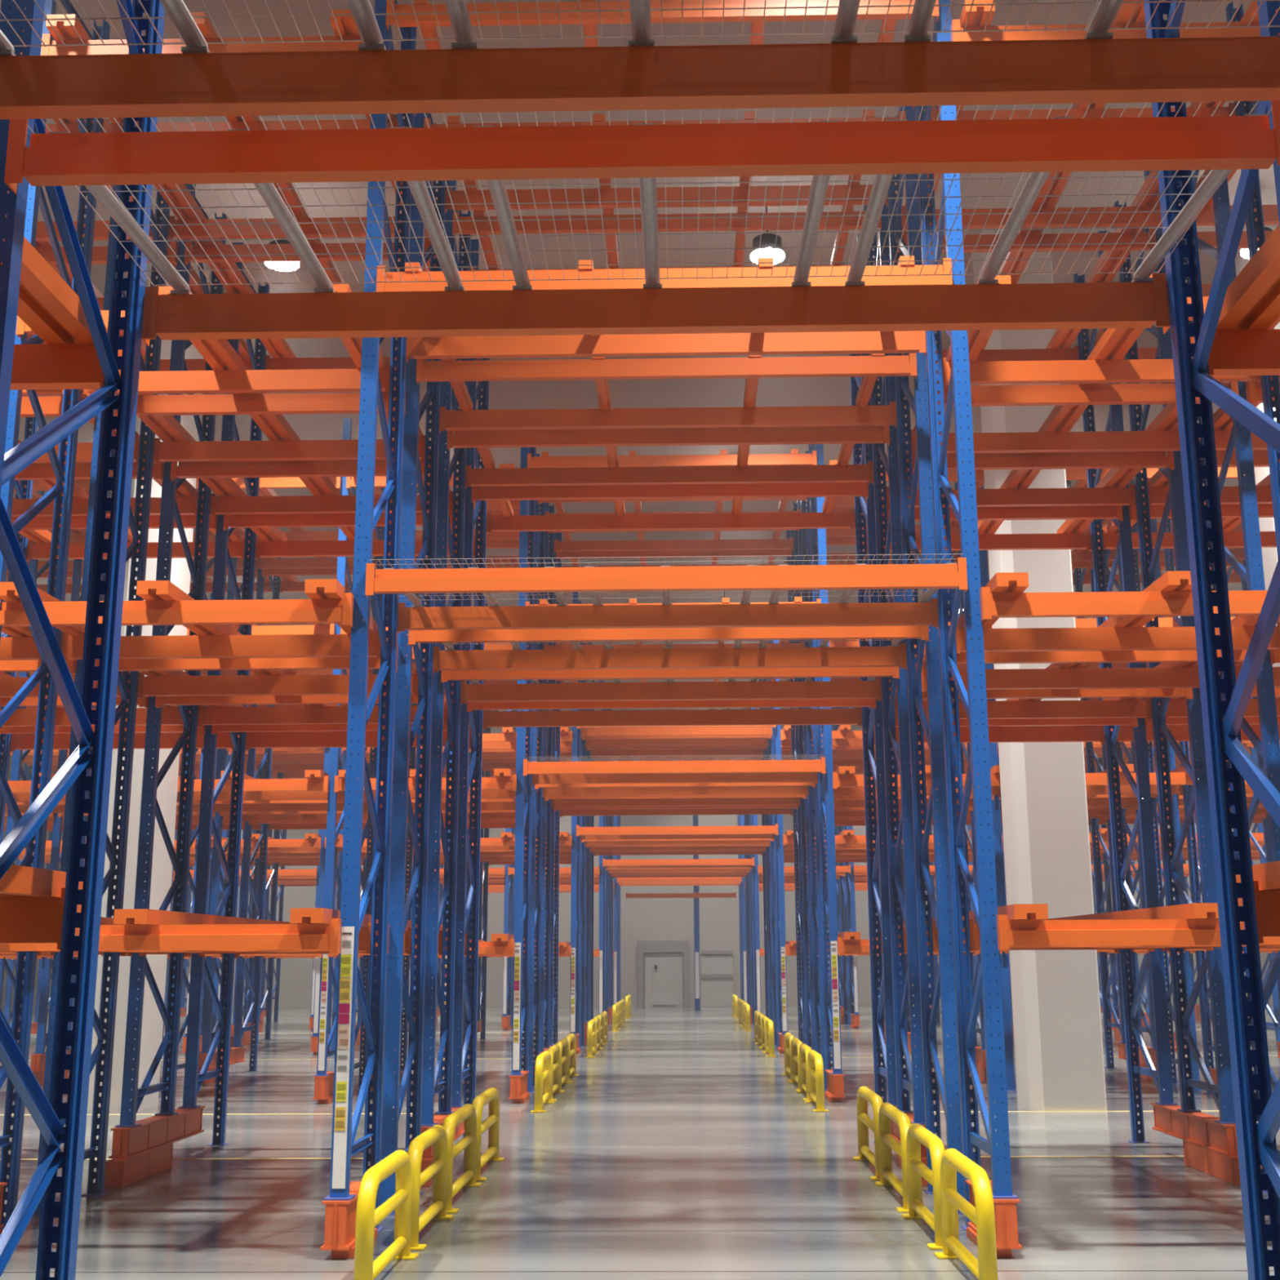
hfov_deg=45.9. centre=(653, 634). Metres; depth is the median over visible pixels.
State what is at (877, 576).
beam
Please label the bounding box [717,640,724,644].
bar
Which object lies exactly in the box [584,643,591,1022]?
frame
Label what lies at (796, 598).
bar
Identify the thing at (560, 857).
beam
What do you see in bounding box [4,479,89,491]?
beam
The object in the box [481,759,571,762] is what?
beam
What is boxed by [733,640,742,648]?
tube
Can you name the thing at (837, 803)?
beam
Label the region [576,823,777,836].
beam
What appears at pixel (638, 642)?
bar
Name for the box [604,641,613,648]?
tube
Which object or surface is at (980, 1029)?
frame
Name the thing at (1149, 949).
beam
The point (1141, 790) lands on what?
frame
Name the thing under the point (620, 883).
beam
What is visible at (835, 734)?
beam
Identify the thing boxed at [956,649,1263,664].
beam
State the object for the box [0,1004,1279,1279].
floor
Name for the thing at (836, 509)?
beam
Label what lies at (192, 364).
beam
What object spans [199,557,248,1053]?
frame
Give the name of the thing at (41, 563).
beam
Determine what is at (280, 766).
beam
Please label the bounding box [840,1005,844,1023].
plinth
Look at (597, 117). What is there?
bar
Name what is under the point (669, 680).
tube
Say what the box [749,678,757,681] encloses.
tube
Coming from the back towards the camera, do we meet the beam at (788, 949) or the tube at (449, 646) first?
the beam at (788, 949)
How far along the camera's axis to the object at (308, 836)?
27.39 m
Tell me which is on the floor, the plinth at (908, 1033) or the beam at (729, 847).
the plinth at (908, 1033)
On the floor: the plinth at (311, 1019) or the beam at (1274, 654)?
the plinth at (311, 1019)
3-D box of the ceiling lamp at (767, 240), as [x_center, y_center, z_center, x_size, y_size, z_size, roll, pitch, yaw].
[1.327,-4.801,17.727,0.400,0.807,0.400,-1,-12,1]
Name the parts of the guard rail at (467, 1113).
foot plate, rail, rail, foot plate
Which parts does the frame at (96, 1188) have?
plate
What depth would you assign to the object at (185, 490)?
13.48 m
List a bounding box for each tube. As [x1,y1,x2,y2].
[0,29,15,56]
[48,131,191,294]
[159,0,210,53]
[226,128,335,293]
[346,0,386,50]
[383,568,422,607]
[388,126,464,291]
[442,642,454,650]
[444,0,478,48]
[467,567,498,606]
[471,680,479,684]
[473,125,533,289]
[510,642,521,649]
[530,680,539,684]
[544,566,567,605]
[572,641,582,648]
[584,566,603,605]
[584,679,592,683]
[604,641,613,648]
[613,679,621,683]
[628,0,654,46]
[635,123,662,288]
[660,565,671,604]
[664,640,673,648]
[666,678,674,682]
[727,678,735,682]
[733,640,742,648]
[740,564,756,604]
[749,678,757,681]
[757,640,767,647]
[768,564,788,604]
[791,120,840,286]
[804,677,812,681]
[818,639,830,647]
[830,0,860,43]
[838,563,866,603]
[844,119,907,285]
[866,676,875,680]
[889,639,902,646]
[902,0,936,42]
[919,562,955,602]
[977,116,1073,284]
[1084,0,1123,39]
[1131,114,1266,282]
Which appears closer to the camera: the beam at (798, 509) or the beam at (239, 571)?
the beam at (798, 509)
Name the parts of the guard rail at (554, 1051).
rail, rail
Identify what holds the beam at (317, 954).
attached to the frame at (326, 970)
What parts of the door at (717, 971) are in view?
rail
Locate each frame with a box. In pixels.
[0,0,110,1231]
[0,0,164,1279]
[0,395,40,844]
[0,490,60,1088]
[0,493,21,762]
[4,762,32,1025]
[32,185,170,1216]
[32,532,106,1053]
[32,771,56,1022]
[115,183,227,1127]
[160,528,222,1093]
[162,773,179,1039]
[165,830,177,1008]
[178,242,269,1146]
[180,778,199,1008]
[182,592,218,1037]
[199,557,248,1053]
[210,751,232,1045]
[217,830,229,999]
[231,556,281,1071]
[231,760,264,1024]
[232,829,255,1023]
[253,731,283,1039]
[256,777,275,1007]
[265,777,288,1022]
[309,829,320,1017]
[311,747,342,1050]
[314,417,356,1075]
[324,0,416,1231]
[330,750,346,1049]
[352,487,385,1093]
[355,763,373,1023]
[355,829,364,1022]
[373,492,392,1030]
[379,113,445,1215]
[395,593,420,1071]
[408,833,420,1010]
[421,180,471,1126]
[431,865,440,1001]
[436,777,446,1006]
[439,600,455,1035]
[451,239,489,1137]
[457,680,471,1047]
[468,710,477,1022]
[476,680,491,1039]
[501,709,515,1025]
[509,447,536,1096]
[511,709,516,1026]
[522,730,527,1006]
[525,453,545,1092]
[537,502,554,1052]
[546,532,561,1045]
[569,591,581,1047]
[579,641,586,1048]
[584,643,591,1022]
[589,643,594,1020]
[598,680,605,1014]
[604,709,608,1025]
[608,708,610,1008]
[610,708,613,1020]
[613,815,618,1004]
[618,815,620,1000]
[693,814,701,1010]
[737,814,742,999]
[739,814,746,1002]
[744,814,749,1004]
[746,814,751,1007]
[748,814,755,1026]
[750,679,760,1012]
[759,679,769,1018]
[762,679,773,1022]
[766,640,778,1048]
[770,600,787,1046]
[786,530,808,1044]
[792,500,817,1050]
[800,450,828,1091]
[808,444,844,1090]
[831,706,844,1006]
[834,706,850,1026]
[840,706,859,1024]
[849,234,897,1142]
[863,203,924,1124]
[864,706,884,1037]
[873,715,888,1020]
[885,705,902,1031]
[887,106,964,1214]
[895,595,915,1032]
[915,0,1017,1231]
[924,880,931,1006]
[928,825,941,1023]
[946,482,985,1049]
[946,589,968,1026]
[963,484,1015,1090]
[964,773,979,1013]
[983,483,1017,1095]
[997,755,1012,1021]
[1072,549,1124,1068]
[1073,231,1177,1142]
[1084,772,1102,1004]
[1091,764,1113,1036]
[1097,519,1160,1049]
[1097,757,1130,1018]
[1101,861,1119,1005]
[1113,170,1235,1124]
[1120,747,1152,1046]
[1127,772,1148,1008]
[1128,479,1203,1090]
[1143,0,1279,1279]
[1149,745,1175,1033]
[1164,518,1219,1094]
[1177,169,1279,1193]
[1180,823,1199,1004]
[1191,825,1217,1035]
[1225,1,1279,560]
[1226,559,1279,1067]
[1234,615,1279,1046]
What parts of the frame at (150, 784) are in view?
plate, plate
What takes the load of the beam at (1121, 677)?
attached to the frame at (935, 744)
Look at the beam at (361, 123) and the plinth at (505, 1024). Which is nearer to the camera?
the beam at (361, 123)
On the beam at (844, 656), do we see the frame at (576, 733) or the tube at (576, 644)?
the tube at (576, 644)
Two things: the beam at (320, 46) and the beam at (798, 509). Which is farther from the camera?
the beam at (798, 509)
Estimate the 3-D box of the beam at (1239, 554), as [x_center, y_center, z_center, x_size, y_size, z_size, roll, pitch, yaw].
[7.954,-1.214,22.897,2.230,0.200,0.068,-1,-12,1]
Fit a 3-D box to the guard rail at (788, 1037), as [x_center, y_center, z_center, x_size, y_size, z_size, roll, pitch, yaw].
[1.910,5.901,21.161,0.170,0.600,1.300,-1,-12,1]
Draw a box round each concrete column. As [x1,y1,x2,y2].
[87,245,208,1112]
[972,227,1106,1111]
[1235,226,1279,743]
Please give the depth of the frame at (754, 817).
36.40 m
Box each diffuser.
[264,261,299,271]
[750,248,784,264]
[1240,248,1258,258]
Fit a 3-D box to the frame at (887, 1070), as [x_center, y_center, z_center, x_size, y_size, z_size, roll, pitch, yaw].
[2.039,0.377,14.123,0.150,8.450,1.020,-1,-12,1]
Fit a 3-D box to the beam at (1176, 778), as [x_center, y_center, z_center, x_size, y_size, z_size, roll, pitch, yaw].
[5.588,1.735,18.209,2.230,0.200,0.068,-1,-12,1]
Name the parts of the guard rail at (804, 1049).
rail, rail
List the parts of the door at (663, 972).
panel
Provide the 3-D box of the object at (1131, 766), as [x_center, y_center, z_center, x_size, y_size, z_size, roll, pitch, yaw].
[5.704,2.200,20.920,0.190,0.085,5.820,-1,-12,1]
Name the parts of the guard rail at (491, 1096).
foot plate, rail, rail, foot plate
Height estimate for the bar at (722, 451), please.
0.080 m
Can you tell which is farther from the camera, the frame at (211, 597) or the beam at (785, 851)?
the beam at (785, 851)
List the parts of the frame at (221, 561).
plate, plate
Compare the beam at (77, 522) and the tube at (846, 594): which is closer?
the tube at (846, 594)
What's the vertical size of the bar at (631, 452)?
0.080 m
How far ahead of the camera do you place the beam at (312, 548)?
15.00 m
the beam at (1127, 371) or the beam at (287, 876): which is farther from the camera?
the beam at (287, 876)
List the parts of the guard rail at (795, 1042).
rail, rail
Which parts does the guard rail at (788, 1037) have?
rail, rail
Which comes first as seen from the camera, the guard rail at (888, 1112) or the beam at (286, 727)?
the guard rail at (888, 1112)
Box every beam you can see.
[0,35,1279,119]
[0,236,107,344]
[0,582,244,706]
[0,592,353,626]
[0,636,41,661]
[0,657,77,674]
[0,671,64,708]
[0,672,129,699]
[0,695,149,708]
[0,705,191,726]
[0,724,205,734]
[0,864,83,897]
[0,888,82,949]
[0,918,341,953]
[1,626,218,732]
[4,100,1279,193]
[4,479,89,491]
[4,805,29,813]
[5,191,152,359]
[5,570,83,578]
[6,560,84,571]
[7,780,39,793]
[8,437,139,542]
[8,438,146,462]
[9,732,239,751]
[10,343,122,394]
[10,512,217,530]
[11,493,203,516]
[12,392,96,419]
[12,792,66,801]
[13,389,71,395]
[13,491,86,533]
[14,460,164,480]
[15,310,124,338]
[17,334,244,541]
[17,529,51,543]
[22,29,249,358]
[22,755,68,762]
[26,538,249,561]
[27,216,161,241]
[35,240,178,265]
[36,922,377,955]
[37,583,82,594]
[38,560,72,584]
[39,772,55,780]
[40,33,363,55]
[45,13,296,358]
[51,804,199,813]
[61,629,380,661]
[69,531,215,542]
[73,924,389,954]
[80,364,395,397]
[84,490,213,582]
[87,814,230,822]
[94,644,398,671]
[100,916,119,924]
[102,115,398,132]
[113,388,406,416]
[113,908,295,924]
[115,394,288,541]
[120,927,416,955]
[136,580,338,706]
[137,670,418,699]
[138,934,417,955]
[142,273,1170,346]
[143,356,259,371]
[153,435,429,464]
[155,693,417,708]
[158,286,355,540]
[168,216,428,242]
[169,457,430,480]
[174,823,261,831]
[176,791,344,802]
[177,775,329,792]
[183,930,446,955]
[184,240,435,265]
[186,623,335,635]
[189,580,275,592]
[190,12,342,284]
[190,568,257,577]
[192,558,244,569]
[192,800,344,804]
[195,476,341,489]
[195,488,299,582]
[197,702,448,727]
[204,953,322,956]
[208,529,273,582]
[209,491,456,516]
[210,836,321,848]
[211,723,447,734]
[213,802,368,813]
[219,810,368,816]
[220,669,373,675]
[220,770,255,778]
[223,509,457,530]
[224,851,338,854]
[225,847,319,851]
[226,747,324,751]
[228,750,342,755]
[239,867,316,875]
[239,875,316,879]
[240,530,380,541]
[240,853,338,857]
[241,813,382,822]
[244,753,342,761]
[245,727,471,750]
[248,820,367,825]
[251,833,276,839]
[252,760,342,764]
[254,557,390,570]
[255,536,478,559]
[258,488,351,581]
[262,568,376,577]
[262,857,364,862]
[265,355,479,370]
[266,763,367,769]
[268,822,371,831]
[271,769,323,773]
[274,703,374,706]
[278,862,364,866]
[280,580,352,593]
[282,772,373,778]
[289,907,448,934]
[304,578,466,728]
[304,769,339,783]
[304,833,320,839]
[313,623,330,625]
[324,836,442,848]
[327,938,514,956]
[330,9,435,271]
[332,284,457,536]
[333,774,516,792]
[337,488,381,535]
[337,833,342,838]
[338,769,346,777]
[346,475,457,489]
[356,787,522,799]
[363,798,515,803]
[364,557,967,597]
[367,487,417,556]
[376,257,952,292]
[379,800,533,810]
[386,0,938,30]
[388,529,537,540]
[397,597,938,633]
[401,813,533,820]
[406,330,925,362]
[406,642,513,653]
[407,819,526,822]
[408,553,546,567]
[408,625,928,646]
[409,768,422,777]
[413,809,533,813]
[416,353,917,384]
[417,822,533,828]
[423,111,906,128]
[432,642,906,673]
[435,866,505,875]
[439,401,897,433]
[439,680,517,692]
[440,666,899,683]
[444,184,888,213]
[447,425,889,450]
[452,211,881,236]
[453,835,571,846]
[456,500,519,510]
[460,677,881,704]
[464,748,572,753]
[464,945,571,956]
[465,461,873,488]
[466,698,875,712]
[468,741,572,749]
[469,510,519,519]
[470,265,850,271]
[471,482,868,502]
[471,851,571,855]
[478,540,537,548]
[478,730,572,742]
[480,845,571,850]
[480,856,571,861]
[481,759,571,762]
[481,761,515,768]
[482,706,862,729]
[482,751,572,759]
[486,509,855,533]
[488,861,571,865]
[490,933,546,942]
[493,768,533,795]
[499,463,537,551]
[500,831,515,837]
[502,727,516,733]
[507,866,599,875]
[523,756,826,776]
[525,598,821,605]
[527,450,817,467]
[532,772,817,785]
[534,782,815,789]
[537,497,807,503]
[542,786,808,797]
[543,640,804,649]
[545,508,800,515]
[545,794,806,800]
[547,528,799,533]
[551,797,799,808]
[553,804,798,810]
[554,537,793,551]
[555,548,791,559]
[555,677,795,682]
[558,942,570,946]
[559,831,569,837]
[560,679,790,683]
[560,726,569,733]
[560,808,793,817]
[561,561,786,567]
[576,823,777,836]
[577,724,776,728]
[580,834,774,840]
[581,726,772,737]
[581,838,773,842]
[582,640,768,642]
[582,734,771,740]
[585,840,769,846]
[586,737,768,747]
[586,745,767,751]
[586,844,768,848]
[590,748,764,756]
[590,845,766,851]
[591,755,763,759]
[591,849,764,853]
[594,757,760,761]
[594,850,762,856]
[602,857,754,866]
[604,865,752,869]
[605,867,751,870]
[608,868,750,872]
[608,871,749,873]
[610,871,747,875]
[611,874,746,876]
[613,875,745,878]
[617,876,742,882]
[618,881,740,884]
[618,883,740,884]
[620,884,738,886]
[626,892,696,898]
[696,892,736,898]
[757,864,850,873]
[780,728,866,740]
[781,738,875,746]
[781,746,888,750]
[781,749,879,757]
[781,756,879,759]
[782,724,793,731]
[782,834,902,845]
[783,844,896,848]
[783,848,875,849]
[783,848,883,853]
[783,854,874,858]
[783,859,866,862]
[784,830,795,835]
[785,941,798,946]
[785,944,882,955]
[800,551,946,563]
[807,808,958,817]
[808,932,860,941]
[815,524,959,537]
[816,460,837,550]
[816,537,863,545]
[816,797,973,807]
[817,819,938,826]
[818,497,883,506]
[826,785,999,796]
[827,806,973,811]
[829,639,930,648]
[830,678,901,688]
[831,506,871,515]
[832,759,875,765]
[832,772,1000,789]
[833,795,994,800]
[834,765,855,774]
[834,817,933,819]
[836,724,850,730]
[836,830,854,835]
[837,937,1008,954]
[853,864,940,872]
[860,345,1079,364]
[863,529,1091,551]
[873,724,1105,745]
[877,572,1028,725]
[878,505,1123,521]
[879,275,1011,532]
[880,470,984,482]
[885,706,1137,728]
[886,484,1136,508]
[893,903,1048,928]
[894,697,1151,721]
[894,934,1154,951]
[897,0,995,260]
[897,227,1155,253]
[899,928,1168,952]
[901,206,1161,230]
[906,429,1180,453]
[906,450,1174,471]
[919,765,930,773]
[920,666,1199,691]
[921,688,1193,700]
[926,932,1213,951]
[928,924,1221,951]
[930,102,1235,120]
[937,357,1261,385]
[937,381,1239,406]
[950,19,1279,41]
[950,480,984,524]
[954,550,1099,562]
[955,560,1093,568]
[955,621,1279,653]
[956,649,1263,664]
[962,928,1221,947]
[963,919,1279,951]
[966,808,1117,817]
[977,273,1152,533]
[979,586,1279,621]
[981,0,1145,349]
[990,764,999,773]
[992,662,1128,669]
[994,805,1137,809]
[996,915,1279,950]
[999,794,1173,800]
[1000,797,1137,806]
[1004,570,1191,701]
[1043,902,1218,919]
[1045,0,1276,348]
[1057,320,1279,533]
[1065,467,1159,479]
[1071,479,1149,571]
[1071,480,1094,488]
[1075,617,1186,627]
[1078,573,1163,585]
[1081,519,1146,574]
[1084,347,1164,359]
[1084,772,1192,785]
[1085,785,1182,795]
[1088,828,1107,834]
[1088,832,1160,842]
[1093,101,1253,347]
[1097,529,1276,549]
[1097,817,1195,825]
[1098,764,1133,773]
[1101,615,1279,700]
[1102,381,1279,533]
[1103,549,1252,561]
[1107,560,1243,568]
[1111,724,1279,742]
[1125,807,1267,816]
[1128,503,1273,521]
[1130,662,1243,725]
[1132,522,1248,533]
[1142,484,1272,505]
[1144,716,1279,727]
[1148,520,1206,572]
[1152,796,1262,806]
[1158,698,1279,719]
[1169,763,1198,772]
[1174,832,1263,841]
[1178,204,1279,226]
[1180,449,1279,470]
[1182,231,1273,249]
[1190,328,1279,376]
[1199,430,1266,450]
[1199,687,1279,699]
[1201,283,1212,296]
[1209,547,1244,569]
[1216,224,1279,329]
[1217,466,1244,478]
[1218,666,1279,687]
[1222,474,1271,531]
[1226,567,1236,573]
[1226,573,1253,582]
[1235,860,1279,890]
[1236,880,1279,943]
[1244,378,1279,403]
[1270,648,1279,664]
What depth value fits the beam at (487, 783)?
18.33 m
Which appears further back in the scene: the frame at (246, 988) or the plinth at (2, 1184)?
the frame at (246, 988)
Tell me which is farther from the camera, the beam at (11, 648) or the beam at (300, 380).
the beam at (300, 380)
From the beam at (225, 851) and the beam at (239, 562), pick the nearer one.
the beam at (239, 562)
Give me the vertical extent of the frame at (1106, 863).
8.042 m
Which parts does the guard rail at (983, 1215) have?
foot plate, rail, rail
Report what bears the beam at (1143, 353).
attached to the frame
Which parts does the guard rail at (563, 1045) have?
rail, rail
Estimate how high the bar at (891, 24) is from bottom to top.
0.080 m
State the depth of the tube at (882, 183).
4.94 m
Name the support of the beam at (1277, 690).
attached to the frame
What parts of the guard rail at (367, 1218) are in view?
rail, rail, foot plate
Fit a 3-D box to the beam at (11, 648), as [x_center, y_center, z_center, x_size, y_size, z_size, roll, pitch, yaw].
[-5.221,0.098,10.319,2.210,0.200,0.068,-1,-12,1]
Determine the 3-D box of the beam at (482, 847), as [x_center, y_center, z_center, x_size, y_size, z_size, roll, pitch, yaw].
[-2.580,3.979,28.482,2.210,0.200,0.068,-1,-12,1]
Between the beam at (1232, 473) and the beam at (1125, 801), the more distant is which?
the beam at (1125, 801)
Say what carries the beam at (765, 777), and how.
attached to the frame at (831, 988)
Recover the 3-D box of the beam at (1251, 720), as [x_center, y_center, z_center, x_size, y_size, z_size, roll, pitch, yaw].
[5.496,0.715,13.447,2.230,0.200,0.068,-1,-12,1]
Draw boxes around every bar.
[404,262,440,337]
[413,0,441,49]
[440,358,473,412]
[447,115,477,191]
[473,209,498,271]
[476,447,495,470]
[497,500,513,517]
[539,599,548,604]
[541,451,549,456]
[554,502,564,514]
[555,641,563,646]
[563,532,571,542]
[570,558,577,566]
[578,259,598,336]
[580,0,598,47]
[591,356,611,410]
[593,113,611,190]
[603,208,618,269]
[605,446,618,468]
[613,498,625,515]
[629,450,636,455]
[629,598,636,603]
[634,502,641,513]
[635,640,641,645]
[637,531,644,541]
[640,558,646,565]
[711,557,718,565]
[713,531,719,540]
[715,501,723,512]
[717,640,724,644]
[720,449,727,454]
[721,597,729,602]
[731,497,742,515]
[733,206,748,267]
[737,444,750,467]
[739,111,756,187]
[743,355,761,408]
[749,21,764,44]
[754,257,773,333]
[767,556,774,564]
[772,530,780,540]
[778,500,787,511]
[781,640,789,644]
[790,448,798,453]
[793,596,802,601]
[822,497,836,514]
[831,204,853,266]
[837,444,854,466]
[848,109,875,186]
[855,353,884,407]
[877,19,897,42]
[882,255,914,332]
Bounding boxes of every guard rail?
[353,1150,418,1279]
[407,1124,453,1250]
[442,1103,482,1213]
[471,1087,504,1181]
[530,1050,554,1112]
[547,1044,563,1101]
[555,1038,572,1092]
[564,1033,578,1082]
[584,1019,598,1057]
[592,1016,602,1053]
[597,1013,606,1048]
[600,1011,609,1044]
[610,1004,619,1031]
[615,1002,622,1029]
[617,1000,624,1024]
[620,999,626,1022]
[624,995,631,1018]
[627,995,632,1016]
[730,994,734,1015]
[732,995,737,1017]
[737,998,742,1023]
[738,1000,744,1026]
[741,1001,746,1028]
[742,1003,751,1031]
[752,1010,760,1043]
[755,1013,764,1048]
[760,1015,768,1052]
[763,1018,777,1057]
[782,1032,795,1081]
[788,1037,803,1091]
[796,1043,811,1100]
[804,1049,828,1111]
[853,1085,883,1180]
[874,1102,911,1212]
[901,1123,945,1249]
[934,1148,998,1279]
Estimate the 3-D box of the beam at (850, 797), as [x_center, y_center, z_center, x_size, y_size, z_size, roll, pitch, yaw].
[3.306,2.066,19.696,2.230,0.200,0.068,-1,-12,1]
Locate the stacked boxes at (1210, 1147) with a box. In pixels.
[1150,1102,1240,1185]
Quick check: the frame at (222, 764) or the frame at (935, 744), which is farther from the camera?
the frame at (222, 764)
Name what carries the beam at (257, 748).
attached to the frame at (211, 597)
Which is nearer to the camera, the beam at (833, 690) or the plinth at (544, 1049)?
the beam at (833, 690)
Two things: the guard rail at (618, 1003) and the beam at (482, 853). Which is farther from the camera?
the guard rail at (618, 1003)
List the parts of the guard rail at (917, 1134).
foot plate, rail, rail, foot plate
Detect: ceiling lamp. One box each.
[107,490,111,497]
[264,240,299,271]
[750,205,784,264]
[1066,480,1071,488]
[1240,191,1272,258]
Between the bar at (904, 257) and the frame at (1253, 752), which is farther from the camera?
the frame at (1253, 752)
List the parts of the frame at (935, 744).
plate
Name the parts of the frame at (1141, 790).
plate, plate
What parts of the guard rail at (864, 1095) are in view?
foot plate, rail, rail, foot plate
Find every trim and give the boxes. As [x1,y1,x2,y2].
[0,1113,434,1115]
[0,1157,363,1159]
[160,1058,403,1060]
[637,940,689,1007]
[701,950,733,954]
[933,1110,1218,1112]
[980,1155,1183,1157]
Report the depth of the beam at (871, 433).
12.53 m
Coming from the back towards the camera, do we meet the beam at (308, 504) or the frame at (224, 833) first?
the frame at (224, 833)
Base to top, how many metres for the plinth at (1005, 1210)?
0.313 m
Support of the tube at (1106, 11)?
on the beam at (1222, 68)
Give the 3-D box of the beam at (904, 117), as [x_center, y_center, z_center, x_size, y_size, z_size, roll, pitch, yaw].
[0.079,-3.853,11.503,3.665,0.200,0.068,-1,-12,1]
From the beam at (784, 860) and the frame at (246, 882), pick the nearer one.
the frame at (246, 882)
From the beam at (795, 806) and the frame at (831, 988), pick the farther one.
the beam at (795, 806)
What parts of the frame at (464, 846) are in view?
plate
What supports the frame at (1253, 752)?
on the floor
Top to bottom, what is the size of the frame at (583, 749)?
8.450 m
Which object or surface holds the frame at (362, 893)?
on the floor
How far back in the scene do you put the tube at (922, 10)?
3.89 m
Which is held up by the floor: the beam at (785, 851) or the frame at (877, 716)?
the frame at (877, 716)
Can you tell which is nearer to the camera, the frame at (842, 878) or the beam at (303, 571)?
the beam at (303, 571)
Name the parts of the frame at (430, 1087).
plate, plate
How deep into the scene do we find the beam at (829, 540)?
21.92 m
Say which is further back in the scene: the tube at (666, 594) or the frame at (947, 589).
the frame at (947, 589)
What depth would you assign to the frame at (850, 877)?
36.46 m
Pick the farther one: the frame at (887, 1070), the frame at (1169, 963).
the frame at (1169, 963)
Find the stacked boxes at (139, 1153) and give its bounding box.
[104,1106,205,1187]
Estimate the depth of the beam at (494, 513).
20.57 m
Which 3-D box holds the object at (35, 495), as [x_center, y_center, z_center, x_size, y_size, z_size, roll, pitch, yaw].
[-8.257,-1.448,21.971,0.190,0.085,5.820,-1,-12,1]
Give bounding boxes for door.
[644,953,683,1007]
[701,955,733,1007]
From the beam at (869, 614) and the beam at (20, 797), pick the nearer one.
the beam at (869, 614)
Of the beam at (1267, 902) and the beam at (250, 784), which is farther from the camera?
the beam at (250, 784)
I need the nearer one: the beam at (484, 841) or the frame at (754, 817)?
the beam at (484, 841)
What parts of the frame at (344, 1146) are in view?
plate, plate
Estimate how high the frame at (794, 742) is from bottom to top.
8.450 m
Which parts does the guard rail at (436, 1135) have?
foot plate, rail, rail, foot plate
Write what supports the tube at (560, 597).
on the beam at (869, 614)
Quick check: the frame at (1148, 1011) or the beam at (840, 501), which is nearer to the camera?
the beam at (840, 501)
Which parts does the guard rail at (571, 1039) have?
rail, rail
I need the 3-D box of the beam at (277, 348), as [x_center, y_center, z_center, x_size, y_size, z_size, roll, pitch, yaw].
[-3.853,-3.438,12.789,0.190,0.085,5.820,-1,-12,1]
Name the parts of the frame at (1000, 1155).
plate, plate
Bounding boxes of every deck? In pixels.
[0,0,1279,47]
[27,101,1271,285]
[369,553,963,600]
[435,639,904,644]
[524,754,823,761]
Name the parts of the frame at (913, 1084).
plate, plate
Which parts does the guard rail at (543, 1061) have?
foot plate, rail, rail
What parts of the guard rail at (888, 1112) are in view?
foot plate, rail, rail, foot plate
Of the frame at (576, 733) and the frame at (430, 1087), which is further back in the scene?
the frame at (576, 733)
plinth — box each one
[0,1182,8,1235]
[17,1022,43,1042]
[30,1049,71,1084]
[164,1008,186,1026]
[181,1035,202,1055]
[198,1046,245,1085]
[230,1021,262,1046]
[253,1007,272,1024]
[308,1017,313,1031]
[309,1034,328,1054]
[311,1071,334,1103]
[320,1181,377,1258]
[355,1022,364,1044]
[420,1107,464,1186]
[431,1006,440,1023]
[472,1020,482,1041]
[500,1015,511,1030]
[508,1071,529,1103]
[533,1045,551,1084]
[575,1033,581,1053]
[584,1021,588,1044]
[608,1005,613,1024]
[750,1007,752,1024]
[777,1032,784,1053]
[824,1069,845,1102]
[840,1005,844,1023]
[849,1013,860,1028]
[884,1020,889,1041]
[890,1106,927,1186]
[907,1032,915,1052]
[965,1179,1022,1257]
[969,1046,986,1082]
[1100,1006,1119,1017]
[1102,1017,1133,1040]
[1116,1042,1163,1080]
[1141,1012,1150,1026]
[1169,1032,1186,1051]
[1182,1004,1212,1022]
[1208,1068,1224,1097]
[1275,1041,1279,1057]
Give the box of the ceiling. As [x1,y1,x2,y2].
[0,0,1278,704]
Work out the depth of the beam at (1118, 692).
12.00 m
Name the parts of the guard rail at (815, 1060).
rail, rail, foot plate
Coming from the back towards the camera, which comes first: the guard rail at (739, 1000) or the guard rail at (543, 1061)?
the guard rail at (739, 1000)
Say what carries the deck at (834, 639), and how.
on the tube at (668, 644)
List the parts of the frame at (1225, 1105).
plate, plate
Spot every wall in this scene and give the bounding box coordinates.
[0,52,1279,959]
[0,707,1276,1010]
[1,755,11,840]

